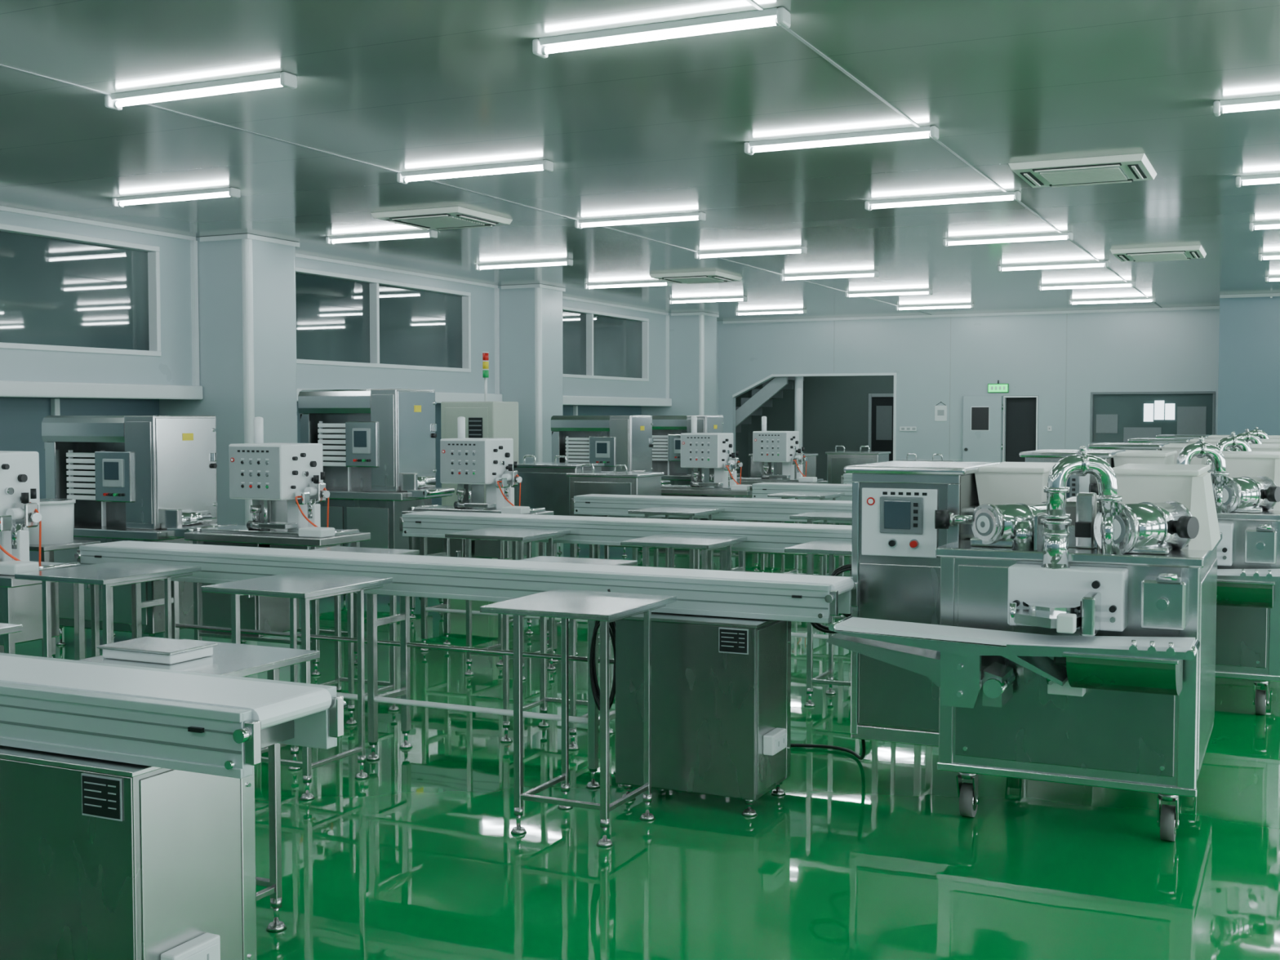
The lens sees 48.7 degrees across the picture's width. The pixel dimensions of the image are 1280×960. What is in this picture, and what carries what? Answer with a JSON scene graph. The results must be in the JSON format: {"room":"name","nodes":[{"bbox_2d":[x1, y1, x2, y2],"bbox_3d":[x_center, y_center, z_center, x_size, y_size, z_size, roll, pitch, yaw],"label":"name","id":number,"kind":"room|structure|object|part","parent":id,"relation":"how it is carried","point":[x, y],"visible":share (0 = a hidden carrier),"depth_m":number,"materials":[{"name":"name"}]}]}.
{"room":"factory floor","nodes":[
{"label":"factory floor","id":0,"kind":"room"},
{"bbox_2d":[0,210,718,561],"bbox_3d":[-5.033,-0.741,14.064,0.700,3.400,29.200,1,3,25],"label":"wall","id":1,"kind":"structure","parent":0,"point":[21,419],"depth_m":14.16,"materials":[{"name":"paint"}]},
{"bbox_2d":[0,223,161,356],"bbox_3d":[-5.634,-1.665,12.037,0.140,1.070,4.100,1,3,25],"label":"window","id":2,"kind":"structure","parent":1,"relation":"in","point":[60,291],"depth_m":13.05,"materials":[{"name":"clear glass"}]},
{"bbox_2d":[50,398,577,415],"bbox_3d":[-3.472,-0.080,17.568,0.169,1.760,11.710,1,3,25],"label":"pipe","id":3,"kind":"object","parent":1,"relation":"attached to","point":[55,402],"visible":0.12,"depth_m":13.31,"materials":[{"name":"silver metal"}]},
{"bbox_2d":[0,205,671,406],"bbox_3d":[-5.193,-1.563,12.769,0.120,1.639,26.790,1,3,25],"label":"window frame","id":4,"kind":"structure","parent":1,"relation":"attached to","point":[11,388],"depth_m":14.25,"materials":[{"name":"white metal"}]},
{"bbox_2d":[295,266,471,372],"bbox_3d":[-3.186,-1.902,17.235,0.140,1.070,4.000,1,3,25],"label":"window","id":5,"kind":"structure","parent":1,"relation":"in","point":[342,319],"depth_m":17.15,"materials":[{"name":"clear glass"}]},
{"bbox_2d":[562,306,648,381],"bbox_3d":[-0.759,-2.137,22.387,0.140,1.070,4.000,1,3,25],"label":"window","id":6,"kind":"structure","parent":1,"relation":"in","point":[596,344],"depth_m":22.83,"materials":[{"name":"clear glass"}]},
{"bbox_2d":[0,0,1279,321],"bbox_3d":[3.819,-2.416,12.363,18.100,0.100,34.200,1,3,25],"label":"ceiling","id":7,"kind":"structure","parent":0,"point":[662,126],"depth_m":9.17,"materials":[{"name":"paint"}]},
{"bbox_2d":[111,186,240,208],"bbox_3d":[-3.769,-2.287,11.462,1.270,0.072,0.110,1,3,25],"label":"fluorescent light fixture","id":8,"kind":"object","parent":7,"relation":"attached to","point":[118,202],"visible":1,"depth_m":11.43,"materials":[{"name":"white paint"}]},
{"bbox_2d":[104,71,297,110],"bbox_3d":[-2.409,-2.116,7.710,1.270,0.072,0.110,1,3,25],"label":"fluorescent light fixture","id":9,"kind":"object","parent":7,"relation":"attached to","point":[116,101],"visible":1,"depth_m":7.67,"materials":[{"name":"white paint"}]},
{"bbox_2d":[325,230,437,244],"bbox_3d":[-2.568,-2.404,14.011,1.270,0.072,0.110,1,3,25],"label":"fluorescent light fixture","id":10,"kind":"object","parent":7,"relation":"attached to","point":[427,233],"visible":0.98,"depth_m":13.98,"materials":[{"name":"white paint"}]},
{"bbox_2d":[370,206,512,230],"bbox_3d":[-1.783,-2.353,12.792,0.920,0.062,0.920,1,3,25],"label":"air conditioner","id":11,"kind":"object","parent":7,"relation":"attached to","point":[454,217],"depth_m":12.59,"materials":[{"name":"white plastic"}]},
{"bbox_2d":[396,160,553,184],"bbox_3d":[-1.208,-2.232,10.258,1.270,0.072,0.110,1,3,25],"label":"fluorescent light fixture","id":12,"kind":"object","parent":7,"relation":"attached to","point":[403,178],"visible":1,"depth_m":10.22,"materials":[{"name":"white paint"}]},
{"bbox_2d":[475,258,573,270],"bbox_3d":[-1.368,-2.520,16.560,1.270,0.072,0.110,1,3,25],"label":"fluorescent light fixture","id":13,"kind":"object","parent":7,"relation":"attached to","point":[557,262],"visible":1,"depth_m":16.53,"materials":[{"name":"white paint"}]},
{"bbox_2d":[0,0,1161,315],"bbox_3d":[4.287,-2.237,9.606,11.718,0.004,29.200,1,3,25],"label":"trim","id":14,"kind":"structure","parent":7,"relation":"attached to","point":[750,2],"depth_m":9.22,"materials":[{"name":"white metal"}]},
{"bbox_2d":[584,280,671,289],"bbox_3d":[-0.167,-2.636,19.109,1.270,0.072,0.110,1,3,25],"label":"fluorescent light fixture","id":15,"kind":"object","parent":7,"relation":"attached to","point":[645,283],"visible":0.9,"depth_m":19.09,"materials":[{"name":"white paint"}]},
{"bbox_2d":[574,212,706,229],"bbox_3d":[-0.008,-2.349,12.807,1.270,0.072,0.110,1,3,25],"label":"fluorescent light fixture","id":16,"kind":"object","parent":7,"relation":"attached to","point":[701,216],"visible":1,"depth_m":12.78,"materials":[{"name":"white paint"}]},
{"bbox_2d":[532,7,791,58],"bbox_3d":[0.079,-2.063,6.540,1.270,0.072,0.110,1,3,25],"label":"fluorescent light fixture","id":17,"kind":"object","parent":7,"relation":"attached to","point":[541,47],"visible":1,"depth_m":6.50,"materials":[{"name":"white paint"}]},
{"bbox_2d":[648,271,742,284],"bbox_3d":[0.726,-2.601,18.236,0.920,0.062,0.920,1,3,25],"label":"air conditioner","id":18,"kind":"object","parent":7,"relation":"attached to","point":[709,277],"depth_m":17.99,"materials":[{"name":"white plastic"}]},
{"bbox_2d":[668,296,747,304],"bbox_3d":[1.034,-2.752,21.658,1.270,0.072,0.110,1,3,25],"label":"fluorescent light fixture","id":19,"kind":"object","parent":7,"relation":"attached to","point":[671,301],"visible":1,"depth_m":21.63,"materials":[{"name":"white paint"}]},
{"bbox_2d":[694,246,807,259],"bbox_3d":[1.193,-2.465,15.356,1.270,0.072,0.110,1,3,25],"label":"fluorescent light fixture","id":20,"kind":"object","parent":7,"relation":"attached to","point":[698,255],"visible":1,"depth_m":15.32,"materials":[{"name":"white paint"}]},
{"bbox_2d":[734,309,806,315],"bbox_3d":[2.234,-2.868,24.207,1.270,0.072,0.110,1,3,25],"label":"fluorescent light fixture","id":21,"kind":"object","parent":7,"relation":"attached to","point":[781,311],"visible":1,"depth_m":24.19,"materials":[{"name":"white paint"}]},
{"bbox_2d":[780,271,879,281],"bbox_3d":[2.394,-2.581,17.905,1.270,0.072,0.110,1,3,25],"label":"fluorescent light fixture","id":22,"kind":"object","parent":7,"relation":"attached to","point":[866,273],"visible":1,"depth_m":17.88,"materials":[{"name":"white paint"}]},
{"bbox_2d":[744,125,938,155],"bbox_3d":[1.280,-2.179,9.089,1.270,0.072,0.110,1,3,25],"label":"fluorescent light fixture","id":23,"kind":"object","parent":7,"relation":"attached to","point":[932,131],"visible":1,"depth_m":9.05,"materials":[{"name":"white paint"}]},
{"bbox_2d":[844,288,933,297],"bbox_3d":[3.594,-2.697,20.454,1.270,0.072,0.110,1,3,25],"label":"fluorescent light fixture","id":24,"kind":"object","parent":7,"relation":"attached to","point":[847,295],"visible":1,"depth_m":20.42,"materials":[{"name":"white paint"}]},
{"bbox_2d":[895,303,974,311],"bbox_3d":[4.795,-2.813,23.003,1.270,0.072,0.110,1,3,25],"label":"fluorescent light fixture","id":25,"kind":"object","parent":7,"relation":"attached to","point":[953,305],"visible":1,"depth_m":22.98,"materials":[{"name":"white paint"}]},
{"bbox_2d":[864,191,1021,210],"bbox_3d":[2.481,-2.295,11.638,1.270,0.072,0.110,1,3,25],"label":"fluorescent light fixture","id":26,"kind":"object","parent":7,"relation":"attached to","point":[1016,195],"visible":1,"depth_m":11.61,"materials":[{"name":"white paint"}]},
{"bbox_2d":[942,231,1073,246],"bbox_3d":[3.681,-2.412,14.187,1.270,0.072,0.110,1,3,25],"label":"fluorescent light fixture","id":27,"kind":"object","parent":7,"relation":"attached to","point":[948,242],"visible":1,"depth_m":14.16,"materials":[{"name":"white paint"}]},
{"bbox_2d":[997,260,1109,271],"bbox_3d":[4.882,-2.528,16.736,1.270,0.072,0.110,1,3,25],"label":"fluorescent light fixture","id":28,"kind":"object","parent":7,"relation":"attached to","point":[1091,264],"visible":1,"depth_m":16.71,"materials":[{"name":"white paint"}]},
{"bbox_2d":[1008,153,1156,187],"bbox_3d":[3.241,-2.240,10.319,0.920,0.062,0.920,1,3,25],"label":"air conditioner","id":29,"kind":"object","parent":7,"relation":"attached to","point":[1126,168],"depth_m":10.11,"materials":[{"name":"white plastic"}]},
{"bbox_2d":[1037,281,1135,290],"bbox_3d":[6.083,-2.644,19.285,1.270,0.072,0.110,1,3,25],"label":"fluorescent light fixture","id":30,"kind":"object","parent":7,"relation":"attached to","point":[1116,284],"visible":1,"depth_m":19.26,"materials":[{"name":"white paint"}]},
{"bbox_2d":[1068,297,1155,305],"bbox_3d":[7.283,-2.760,21.834,1.270,0.072,0.110,1,3,25],"label":"fluorescent light fixture","id":31,"kind":"object","parent":7,"relation":"attached to","point":[1152,299],"visible":1,"depth_m":21.82,"materials":[{"name":"white paint"}]},
{"bbox_2d":[1110,244,1206,262],"bbox_3d":[5.711,-2.479,15.562,0.920,0.062,0.920,1,3,25],"label":"air conditioner","id":32,"kind":"object","parent":7,"relation":"attached to","point":[1184,252],"depth_m":15.32,"materials":[{"name":"white plastic"}]},
{"bbox_2d":[1213,95,1279,116],"bbox_3d":[3.877,-2.123,7.868,1.270,0.072,0.110,1,3,25],"label":"fluorescent light fixture","id":33,"kind":"object","parent":7,"relation":"attached to","point":[1219,108],"visible":1,"depth_m":8.05,"materials":[{"name":"white paint"}]},
{"bbox_2d":[1235,173,1279,187],"bbox_3d":[5.077,-2.240,10.417,1.270,0.072,0.110,1,3,25],"label":"fluorescent light fixture","id":34,"kind":"object","parent":7,"relation":"attached to","point":[1242,180],"visible":1,"depth_m":10.61,"materials":[{"name":"white paint"}]},
{"bbox_2d":[1248,221,1279,231],"bbox_3d":[6.278,-2.356,12.966,1.270,0.072,0.110,1,3,25],"label":"fluorescent light fixture","id":35,"kind":"object","parent":7,"relation":"attached to","point":[1252,227],"visible":1,"depth_m":13.16,"materials":[{"name":"white paint"}]},
{"bbox_2d":[1257,253,1279,261],"bbox_3d":[7.479,-2.472,15.515,1.270,0.072,0.110,1,3,25],"label":"fluorescent light fixture","id":36,"kind":"object","parent":7,"relation":"attached to","point":[1261,256],"visible":1,"depth_m":15.72,"materials":[{"name":"white paint"}]},
{"bbox_2d":[1265,275,1279,282],"bbox_3d":[8.680,-2.588,18.064,1.270,0.072,0.110,1,3,25],"label":"fluorescent light fixture","id":37,"kind":"object","parent":7,"relation":"attached to","point":[1268,278],"visible":1,"depth_m":18.27,"materials":[{"name":"white paint"}]},
{"bbox_2d":[15,521,1279,959],"bbox_3d":[3.819,1.081,12.522,18.100,0.100,34.200,1,3,25],"label":"floor","id":38,"kind":"structure","parent":0,"point":[873,857],"depth_m":5.23,"materials":[{"name":"green paint"}]},
{"bbox_2d":[0,622,22,635],"bbox_3d":[-2.527,0.947,4.777,0.550,0.873,0.615,1,3,25],"label":"side table","id":39,"kind":"object","parent":38,"relation":"on","point":[5,628],"visible":1,"depth_m":4.88,"materials":[{"name":"silver metal"}]},
{"bbox_2d":[0,450,84,660],"bbox_3d":[-3.294,0.484,7.028,1.080,1.592,0.520,1,3,25],"label":"machine","id":40,"kind":"object","parent":38,"relation":"on","point":[20,600],"visible":0.73,"depth_m":6.92,"materials":[{"name":"white paint"}]},
{"bbox_2d":[28,498,100,657],"bbox_3d":[-3.651,0.663,8.720,0.444,1.082,0.444,1,3,25],"label":"machine","id":41,"kind":"object","parent":38,"relation":"on","point":[57,514],"visible":0.31,"depth_m":8.62,"materials":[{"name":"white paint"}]},
{"bbox_2d":[14,561,201,657],"bbox_3d":[-2.494,0.860,6.677,0.550,0.873,0.615,1,3,25],"label":"side table","id":42,"kind":"object","parent":38,"relation":"on","point":[109,575],"visible":0.52,"depth_m":6.52,"materials":[{"name":"silver metal"}]},
{"bbox_2d":[0,745,257,959],"bbox_3d":[-1.347,1.049,3.611,0.683,0.775,0.438,1,3,25],"label":"base cabinet","id":43,"kind":"object","parent":38,"relation":"on","point":[100,859],"visible":0.72,"depth_m":3.41,"materials":[{"name":"metal"}]},
{"bbox_2d":[0,653,346,778],"bbox_3d":[-2.563,0.944,4.182,3.900,0.933,0.376,1,3,25],"label":"conveyor","id":44,"kind":"object","parent":43,"relation":"on","point":[192,722],"visible":0.99,"depth_m":3.41,"materials":[{"name":"metal"}]},
{"bbox_2d":[41,415,226,645],"bbox_3d":[-3.453,0.355,9.774,1.390,1.600,0.700,1,3,25],"label":"machine","id":45,"kind":"object","parent":38,"relation":"on","point":[148,478],"visible":0.78,"depth_m":9.57,"materials":[{"name":"metal"}]},
{"bbox_2d":[78,639,319,933],"bbox_3d":[-1.369,0.972,4.232,0.550,0.873,0.615,1,3,25],"label":"side table","id":46,"kind":"object","parent":38,"relation":"on","point":[236,660],"visible":0.31,"depth_m":4.36,"materials":[{"name":"silver metal"}]},
{"bbox_2d":[97,636,217,664],"bbox_3d":[-1.452,0.514,4.259,0.290,0.038,0.200,1,3,25],"label":"tray","id":47,"kind":"object","parent":46,"relation":"on","point":[144,649],"visible":1,"depth_m":4.21,"materials":[{"name":"white paint"}]},
{"bbox_2d":[159,233,299,525],"bbox_3d":[-4.250,-0.768,14.679,1.192,3.398,0.804,1,3,25],"label":"structural column","id":48,"kind":"structure","parent":38,"relation":"on","point":[247,305],"depth_m":14.24,"materials":[{"name":"paint"}]},
{"bbox_2d":[184,417,370,675],"bbox_3d":[-2.327,0.391,9.080,1.080,1.592,0.520,1,3,25],"label":"machine","id":49,"kind":"object","parent":38,"relation":"on","point":[284,483],"visible":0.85,"depth_m":8.95,"materials":[{"name":"white paint"}]},
{"bbox_2d":[201,572,392,800],"bbox_3d":[-1.490,0.882,6.205,0.550,0.873,0.615,1,3,25],"label":"side table","id":50,"kind":"object","parent":38,"relation":"on","point":[307,587],"visible":0.86,"depth_m":6.11,"materials":[{"name":"silver metal"}]},
{"bbox_2d":[310,546,419,724],"bbox_3d":[-1.572,0.823,7.507,0.550,0.873,0.615,1,3,25],"label":"side table","id":51,"kind":"object","parent":38,"relation":"on","point":[392,685],"visible":0.48,"depth_m":7.66,"materials":[{"name":"silver metal"}]},
{"bbox_2d":[297,388,454,604],"bbox_3d":[-2.278,0.130,12.264,1.390,1.824,0.700,1,3,25],"label":"machine","id":52,"kind":"object","parent":38,"relation":"on","point":[379,445],"visible":0.75,"depth_m":12.03,"materials":[{"name":"metal"}]},
{"bbox_2d":[74,540,858,788],"bbox_3d":[-1.011,0.835,6.575,4.070,0.933,0.409,1,3,25],"label":"conveyor","id":53,"kind":"object","parent":38,"relation":"on","point":[812,598],"depth_m":6.33,"materials":[{"name":"metal"}]},
{"bbox_3d":[-0.150,0.722,5.967,0.144,0.529,0.052,1,3,25],"label":"power cable coil","id":54,"kind":"part","parent":53,"relation":"part of","materials":[{"name":"black rubber"}]},
{"bbox_2d":[401,416,553,626],"bbox_3d":[-1.276,0.298,11.124,1.080,1.592,0.520,1,3,25],"label":"machine","id":55,"kind":"object","parent":38,"relation":"on","point":[471,464],"visible":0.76,"depth_m":10.98,"materials":[{"name":"white paint"}]},
{"bbox_2d":[440,351,518,559],"bbox_3d":[-1.621,-0.169,14.295,0.620,2.235,0.525,1,3,25],"label":"machine","id":56,"kind":"object","parent":38,"relation":"on","point":[483,420],"visible":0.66,"depth_m":14.11,"materials":[{"name":"beige metal"}]},
{"bbox_2d":[444,526,570,680],"bbox_3d":[-0.820,0.760,8.870,0.550,0.873,0.615,1,3,25],"label":"side table","id":57,"kind":"object","parent":38,"relation":"on","point":[522,535],"visible":0.73,"depth_m":8.72,"materials":[{"name":"silver metal"}]},
{"bbox_2d":[497,284,565,463],"bbox_3d":[-1.751,-1.010,19.985,1.192,3.398,0.744,1,3,25],"label":"structural column","id":58,"kind":"structure","parent":38,"relation":"on","point":[531,315],"depth_m":19.53,"materials":[{"name":"paint"}]},
{"bbox_2d":[502,540,578,645],"bbox_3d":[-0.711,0.707,10.039,0.550,0.873,0.615,1,3,25],"label":"side table","id":59,"kind":"object","parent":38,"relation":"on","point":[528,544],"visible":0.12,"depth_m":10.33,"materials":[{"name":"silver metal"}]},
{"bbox_2d":[511,454,604,558],"bbox_3d":[-0.828,0.352,14.125,0.760,1.210,0.600,1,3,25],"label":"tank","id":60,"kind":"object","parent":38,"relation":"on","point":[545,485],"visible":0.43,"depth_m":13.86,"materials":[{"name":"silver metal"}]},
{"bbox_2d":[499,555,636,750],"bbox_3d":[-0.396,0.848,6.955,0.550,0.873,0.615,1,3,25],"label":"side table","id":61,"kind":"object","parent":38,"relation":"on","point":[573,701],"visible":0.52,"depth_m":6.99,"materials":[{"name":"silver metal"}]},
{"bbox_2d":[480,588,676,847],"bbox_3d":[-0.231,0.911,5.569,0.550,0.873,0.615,1,3,25],"label":"side table","id":62,"kind":"object","parent":38,"relation":"on","point":[606,607],"visible":1,"depth_m":5.41,"materials":[{"name":"silver metal"}]},
{"bbox_2d":[551,415,670,555],"bbox_3d":[-0.345,0.054,16.373,1.390,1.600,0.700,1,3,25],"label":"machine","id":63,"kind":"object","parent":38,"relation":"on","point":[611,441],"visible":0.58,"depth_m":16.18,"materials":[{"name":"metal"}]},
{"bbox_2d":[566,463,664,567],"bbox_3d":[-0.234,0.410,13.626,0.760,1.140,0.600,1,3,25],"label":"tank","id":64,"kind":"object","parent":38,"relation":"on","point":[606,482],"visible":0.48,"depth_m":13.39,"materials":[{"name":"silver metal"}]},
{"bbox_2d":[398,511,852,662],"bbox_3d":[0.289,0.727,8.936,4.110,0.933,0.376,1,3,25],"label":"conveyor","id":65,"kind":"object","parent":38,"relation":"on","point":[774,537],"visible":0.38,"depth_m":9.00,"materials":[{"name":"metal"}]},
{"bbox_2d":[627,506,724,569],"bbox_3d":[0.288,0.664,10.988,0.550,0.873,0.615,1,3,25],"label":"side table","id":66,"kind":"object","parent":38,"relation":"on","point":[692,512],"visible":0.47,"depth_m":10.88,"materials":[{"name":"silver metal"}]},
{"bbox_2d":[641,311,719,415],"bbox_3d":[0.714,-1.249,25.218,1.192,3.398,0.724,1,3,25],"label":"structural column","id":67,"kind":"structure","parent":38,"relation":"on","point":[692,335],"depth_m":24.78,"materials":[{"name":"paint"}]},
{"bbox_2d":[620,533,746,570],"bbox_3d":[0.266,0.784,8.360,0.550,0.873,0.615,1,3,25],"label":"side table","id":68,"kind":"object","parent":38,"relation":"on","point":[706,543],"visible":0.38,"depth_m":8.21,"materials":[{"name":"silver metal"}]},
{"bbox_2d":[668,547,721,570],"bbox_3d":[0.465,0.732,9.486,0.550,0.873,0.615,1,3,25],"label":"side table","id":69,"kind":"object","parent":38,"relation":"on","point":[692,550],"visible":0.02,"depth_m":9.78,"materials":[{"name":"silver metal"}]},
{"bbox_2d":[652,415,740,485],"bbox_3d":[0.594,-0.031,18.250,1.390,1.600,0.700,1,3,25],"label":"machine","id":70,"kind":"object","parent":38,"relation":"on","point":[667,430],"visible":0.29,"depth_m":18.07,"materials":[{"name":"metal"}]},
{"bbox_2d":[615,612,791,817],"bbox_3d":[0.289,0.944,5.911,0.683,0.775,0.438,1,3,25],"label":"base cabinet","id":71,"kind":"object","parent":38,"relation":"on","point":[721,686],"visible":0.84,"depth_m":5.72,"materials":[{"name":"metal"}]},
{"bbox_2d":[658,416,759,571],"bbox_3d":[0.693,0.144,14.505,1.080,1.592,0.520,1,3,25],"label":"machine","id":72,"kind":"object","parent":38,"relation":"on","point":[700,451],"visible":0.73,"depth_m":14.35,"materials":[{"name":"white paint"}]},
{"bbox_2d":[570,493,852,620],"bbox_3d":[1.334,0.629,11.094,4.060,0.933,0.376,1,3,25],"label":"conveyor","id":73,"kind":"object","parent":38,"relation":"on","point":[739,508],"visible":0.27,"depth_m":11.29,"materials":[{"name":"metal"}]},
{"bbox_2d":[728,416,827,557],"bbox_3d":[1.571,0.062,16.300,1.080,1.592,0.520,1,3,25],"label":"machine","id":74,"kind":"object","parent":38,"relation":"on","point":[769,447],"visible":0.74,"depth_m":16.15,"materials":[{"name":"white paint"}]},
{"bbox_2d":[748,453,817,524],"bbox_3d":[1.884,0.159,18.591,0.760,1.190,0.600,1,3,25],"label":"tank","id":75,"kind":"object","parent":38,"relation":"on","point":[755,467],"visible":0.04,"depth_m":18.43,"materials":[{"name":"silver metal"}]},
{"bbox_2d":[794,376,803,453],"bbox_3d":[3.025,-1.329,26.947,0.240,3.400,0.240,1,3,25],"label":"support post","id":76,"kind":"object","parent":38,"relation":"on","point":[798,387],"visible":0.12,"depth_m":26.88,"materials":[{"name":"white metal"}]},
{"bbox_2d":[749,482,852,573],"bbox_3d":[2.712,0.528,13.317,3.460,0.933,0.376,1,3,25],"label":"conveyor","id":77,"kind":"object","parent":38,"relation":"on","point":[759,491],"visible":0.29,"depth_m":13.72,"materials":[{"name":"metal"}]},
{"bbox_2d":[767,491,844,576],"bbox_3d":[1.555,0.563,13.208,0.550,0.873,0.615,1,3,25],"label":"side table","id":78,"kind":"object","parent":38,"relation":"on","point":[822,495],"visible":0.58,"depth_m":13.04,"materials":[{"name":"silver metal"}]},
{"bbox_2d":[784,539,851,706],"bbox_3d":[1.171,0.803,7.935,0.550,0.873,0.615,1,3,25],"label":"side table","id":79,"kind":"object","parent":38,"relation":"on","point":[830,547],"visible":0.53,"depth_m":7.78,"materials":[{"name":"silver metal"}]},
{"bbox_2d":[789,511,852,633],"bbox_3d":[1.464,0.689,10.435,0.550,0.873,0.615,1,3,25],"label":"side table","id":80,"kind":"object","parent":38,"relation":"on","point":[825,516],"visible":0.24,"depth_m":10.29,"materials":[{"name":"silver metal"}]},
{"bbox_2d":[790,739,865,759],"bbox_3d":[0.573,1.124,6.539,0.916,0.350,0.572,0,3,3],"label":"power cable","id":81,"kind":"object","parent":38,"relation":"on","point":[807,745],"visible":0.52,"depth_m":6.76,"materials":[{"name":"black plastic"}]},
{"bbox_2d":[840,473,852,484],"bbox_3d":[3.907,0.417,15.736,3.360,0.933,0.376,1,3,25],"label":"conveyor","id":82,"kind":"object","parent":38,"relation":"on","point":[846,478],"visible":0.09,"depth_m":16.25,"materials":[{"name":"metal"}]},
{"bbox_2d":[825,445,890,524],"bbox_3d":[3.023,0.113,19.602,0.760,1.190,0.600,1,3,25],"label":"tank","id":83,"kind":"object","parent":38,"relation":"on","point":[837,460],"visible":0.49,"depth_m":19.40,"materials":[{"name":"silver metal"}]},
{"bbox_2d":[825,445,1222,841],"bbox_3d":[1.585,0.592,5.814,1.425,1.488,1.690,1,3,25],"label":"machine","id":84,"kind":"object","parent":38,"relation":"on","point":[1005,624],"visible":1,"depth_m":5.38,"materials":[{"name":"metal"}]},
{"bbox_2d":[809,613,851,633],"bbox_3d":[0.846,0.561,6.243,0.210,0.234,0.052,1,3,25],"label":"cable coil","id":85,"kind":"object","parent":84,"relation":"attached to","point":[818,626],"visible":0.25,"depth_m":6.25,"materials":[{"name":"black plastic"}]},
{"bbox_2d":[831,564,851,576],"bbox_3d":[1.047,0.434,6.828,0.276,0.278,0.052,1,3,25],"label":"cable coil","id":86,"kind":"object","parent":84,"relation":"attached to","point":[841,569],"visible":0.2,"depth_m":6.85,"materials":[{"name":"black plastic"}]},
{"bbox_2d":[896,453,962,462],"bbox_3d":[3.928,0.182,19.178,0.760,1.090,0.600,1,3,25],"label":"lid","id":87,"kind":"object","parent":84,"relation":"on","point":[933,455],"visible":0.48,"depth_m":19.03,"materials":[{"name":"silver metal"}]},
{"bbox_2d":[1018,436,1279,715],"bbox_3d":[2.918,0.489,8.057,1.425,1.488,1.690,1,3,25],"label":"machine","id":88,"kind":"object","parent":38,"relation":"on","point":[1246,485],"visible":0.36,"depth_m":7.49,"materials":[{"name":"metal"}]},
{"bbox_2d":[1087,431,1279,472],"bbox_3d":[4.006,0.389,10.251,1.425,1.488,1.690,1,3,25],"label":"machine","id":89,"kind":"object","parent":38,"relation":"on","point":[1231,442],"visible":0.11,"depth_m":10.20,"materials":[{"name":"metal"}]},
{"bbox_2d":[1127,428,1279,464],"bbox_3d":[5.092,0.284,12.555,1.425,1.488,1.690,1,3,25],"label":"machine","id":90,"kind":"object","parent":38,"relation":"on","point":[1254,438],"visible":0.16,"depth_m":12.47,"materials":[{"name":"metal"}]},
{"bbox_2d":[1155,426,1279,451],"bbox_3d":[6.199,0.177,14.905,1.425,1.488,1.690,1,3,25],"label":"machine","id":91,"kind":"object","parent":38,"relation":"on","point":[1260,433],"visible":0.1,"depth_m":14.85,"materials":[{"name":"metal"}]},
{"bbox_2d":[735,375,1038,480],"bbox_3d":[4.904,-1.350,27.416,7.300,3.400,3.150,1,3,25],"label":"wall","id":92,"kind":"structure","parent":0,"point":[851,412],"depth_m":29.46,"materials":[{"name":"paint"}]},
{"bbox_2d":[735,376,804,432],"bbox_3d":[2.185,-1.287,27.688,1.850,1.750,1.180,1,3,25],"label":"staircase","id":93,"kind":"structure","parent":92,"relation":"attached to","point":[771,388],"depth_m":27.09,"materials":[{"name":"white metal"}]},
{"bbox_2d":[718,306,1219,486],"bbox_3d":[5.378,-1.257,25.372,9.900,3.400,0.150,1,3,25],"label":"wall","id":94,"kind":"structure","parent":0,"point":[1168,350],"depth_m":24.95,"materials":[{"name":"paint"}]},
{"bbox_2d":[899,426,916,431],"bbox_3d":[4.841,-0.924,25.538,0.300,0.080,0.034,1,3,25],"label":"light switch panel","id":95,"kind":"object","parent":94,"relation":"attached to","point":[901,428],"visible":1,"depth_m":25.52,"materials":[{"name":"white paint"}]},
{"bbox_2d":[934,401,946,421],"bbox_3d":[5.379,-1.226,25.282,0.220,0.348,0.014,1,3,25],"label":"notice","id":96,"kind":"object","parent":94,"relation":"attached to","point":[940,411],"visible":1,"depth_m":25.28,"materials":[{"name":"white paper"}]},
{"bbox_2d":[987,380,1008,392],"bbox_3d":[6.286,-1.642,24.817,0.360,0.220,0.048,1,3,25],"label":"exit sign","id":97,"kind":"object","parent":94,"relation":"attached to","point":[992,388],"visible":1,"depth_m":24.80,"materials":[{"name":"green plastic"}]},
{"bbox_2d":[962,395,1038,462],"bbox_3d":[6.346,-0.510,24.900,1.297,1.948,0.214,1,3,19],"label":"door","id":98,"kind":"structure","parent":94,"relation":"in","point":[982,415],"depth_m":24.86,"materials":[{"name":"paint"}]},
{"bbox_2d":[1047,426,1051,431],"bbox_3d":[7.090,-0.891,24.482,0.070,0.090,0.030,1,3,25],"label":"wall socket","id":99,"kind":"object","parent":94,"relation":"attached to","point":[1049,428],"visible":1,"depth_m":24.48,"materials":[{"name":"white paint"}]},
{"bbox_2d":[1089,391,1215,444],"bbox_3d":[8.620,-1.036,23.816,1.980,0.900,0.120,1,3,25],"label":"window","id":100,"kind":"structure","parent":94,"relation":"in","point":[1115,416],"depth_m":23.84,"materials":[{"name":"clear glass"}]},
{"bbox_2d":[1217,293,1279,444],"bbox_3d":[12.864,-1.035,20.500,8.200,3.400,2.300,1,3,25],"label":"wall","id":101,"kind":"structure","parent":0,"point":[1249,378],"depth_m":20.99,"materials":[{"name":"paint"}]},
{"bbox_2d":[723,293,1279,461],"bbox_3d":[8.833,-1.119,22.384,17.100,3.398,2.320,1,3,25],"label":"trim","id":102,"kind":"structure","parent":101,"relation":"attached to","point":[1265,295],"depth_m":25.30,"materials":[{"name":"white metal"}]}
]}

